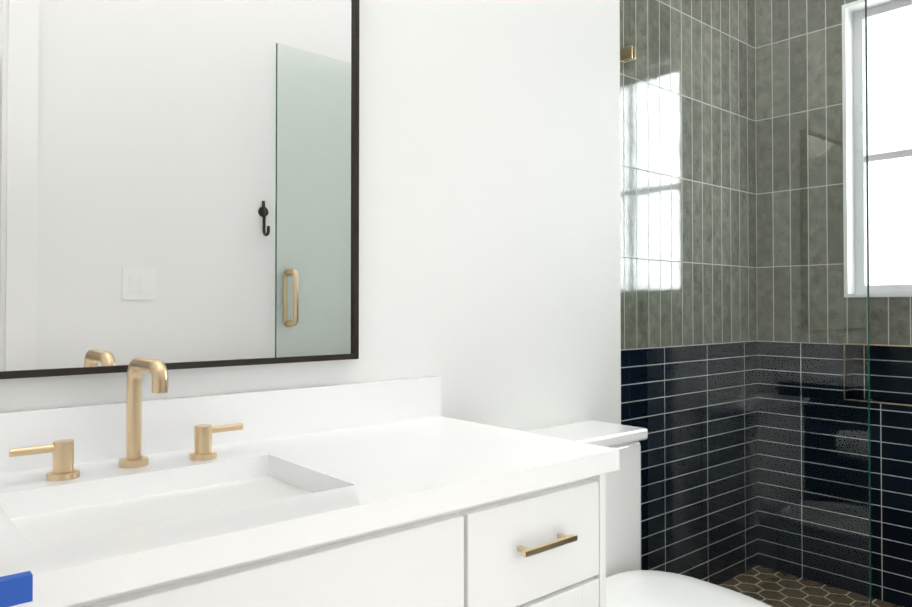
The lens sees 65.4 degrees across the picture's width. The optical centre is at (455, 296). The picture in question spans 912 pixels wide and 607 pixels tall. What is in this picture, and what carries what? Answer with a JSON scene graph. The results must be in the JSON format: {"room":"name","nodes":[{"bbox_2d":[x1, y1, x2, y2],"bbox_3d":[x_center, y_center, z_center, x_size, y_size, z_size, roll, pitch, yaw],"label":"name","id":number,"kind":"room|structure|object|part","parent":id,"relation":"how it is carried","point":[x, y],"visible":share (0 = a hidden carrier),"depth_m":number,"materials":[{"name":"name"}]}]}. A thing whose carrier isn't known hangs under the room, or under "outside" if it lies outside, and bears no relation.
{"room":"bathroom","nodes":[
{"label":"bathroom","id":0,"kind":"room"},
{"bbox_2d":[0,0,620,430],"bbox_3d":[-0.594,-0.348,1.627,2.650,3.050,0.400,1,-1,-41],"label":"wall","id":1,"kind":"structure","parent":0,"point":[490,286],"depth_m":1.94,"materials":[{"name":"white paint"}]},
{"bbox_2d":[0,0,358,378],"bbox_3d":[-0.620,-0.319,1.320,1.022,0.918,0.028,1,-1,-41],"label":"mirror","id":2,"kind":"object","parent":1,"relation":"attached to","point":[179,184],"visible":0.96,"depth_m":1.38,"materials":[{"name":"black mirror"}]},
{"bbox_2d":[620,0,757,584],"bbox_3d":[0.907,-0.329,2.987,1.400,3.050,0.295,1,-1,-41],"label":"wall","id":3,"kind":"structure","parent":0,"point":[690,23],"depth_m":2.81,"materials":[{"name":"tile"}]},
{"bbox_2d":[755,0,911,606],"bbox_3d":[1.768,-0.331,2.821,0.210,3.050,1.080,1,-1,-41],"label":"wall","id":4,"kind":"structure","parent":0,"point":[825,251],"depth_m":2.97,"materials":[{"name":"tile"}]},
{"bbox_2d":[842,0,911,296],"bbox_3d":[1.844,-0.594,2.649,0.104,1.190,0.715,1,-1,-41],"label":"window","id":5,"kind":"structure","parent":4,"relation":"in","point":[889,56],"depth_m":2.87,"materials":[{"name":"white paint"}]},
{"bbox_3d":[1.874,-0.593,2.675,0.025,1.162,0.687,1,-1,-41],"label":"shower window sash","id":6,"kind":"part","parent":5,"relation":"part of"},
{"bbox_2d":[843,343,911,405],"bbox_3d":[1.797,0.301,2.620,0.006,0.230,0.690,1,-1,-41],"label":"trim","id":7,"kind":"structure","parent":4,"relation":"attached to","point":[844,372],"depth_m":2.83,"materials":[{"name":"gold metal"}]},
{"bbox_2d":[844,297,911,345],"bbox_3d":[1.887,0.097,2.677,0.210,0.190,0.715,1,-1,-41],"label":"wall","id":8,"kind":"structure","parent":0,"point":[890,320],"depth_m":2.78,"materials":[{"name":"tile"}]},
{"bbox_2d":[853,345,911,401],"bbox_3d":[1.910,0.302,2.717,0.120,0.220,0.680,1,-1,-41],"label":"shower niche","id":9,"kind":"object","parent":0,"point":[890,372],"depth_m":2.85,"materials":[{"name":"tile"}]},
{"bbox_3d":[0.451,1.225,1.463,4.050,0.100,1.980,1,-1,-41],"label":"floor","id":10,"kind":"structure","parent":0,"visible":0},
{"bbox_2d":[0,356,619,606],"bbox_3d":[-0.431,0.636,1.105,1.715,1.068,0.579,1,-1,-41],"label":"bathroom vanity","id":11,"kind":"object","parent":10,"relation":"on","point":[396,493],"visible":1,"depth_m":1.18,"materials":[{"name":"white paint"}]},
{"bbox_2d":[8,356,243,481],"bbox_3d":[-0.525,0.200,1.202,0.380,0.192,0.172,1,-1,-41],"label":"faucet","id":12,"kind":"object","parent":11,"relation":"on","point":[135,467],"depth_m":1.23,"materials":[{"name":"gold metal"}]},
{"bbox_2d":[524,420,772,606],"bbox_3d":[0.488,0.779,1.787,0.470,0.800,0.738,1,-1,-41],"label":"toilet","id":13,"kind":"object","parent":10,"relation":"on","point":[630,582],"visible":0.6,"depth_m":1.96,"materials":[{"name":"white ceramic"}]},
{"bbox_3d":[0.315,0.399,1.993,0.470,0.034,0.208,1,-1,-41],"label":"tank lid","id":14,"kind":"part","parent":13,"relation":"part of","materials":[{"name":"white ceramic"}]},
{"bbox_3d":[0.560,0.755,1.703,0.374,0.036,0.517,1,-1,-41],"label":"lid","id":15,"kind":"part","parent":13,"relation":"part of","materials":[{"name":"white ceramic"}]},
{"bbox_2d":[720,567,878,606],"bbox_3d":[1.482,1.182,2.244,0.950,0.008,1.550,1,-1,-41],"label":"grout","id":16,"kind":"object","parent":10,"relation":"on","point":[796,589],"depth_m":2.85,"materials":[{"name":"beige"}]},
{"bbox_2d":[719,566,902,606],"bbox_3d":[1.482,1.178,2.244,0.948,0.003,1.548,1,-1,-41],"label":"shower floor","id":17,"kind":"structure","parent":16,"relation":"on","point":[842,598],"depth_m":2.85,"materials":[{"name":"tile"}]},
{"bbox_3d":[1.053,1.106,1.876,0.180,0.150,1.550,1,-1,-41],"label":"shower curb","id":18,"kind":"object","parent":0,"visible":0},
{"bbox_2d":[621,0,871,606],"bbox_3d":[0.851,-0.027,2.214,0.024,2.123,0.795,1,-1,-41],"label":"glass","id":19,"kind":"object","parent":18,"relation":"on","point":[628,53],"visible":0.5,"depth_m":2.13,"materials":[{"name":"teal"}]}
]}

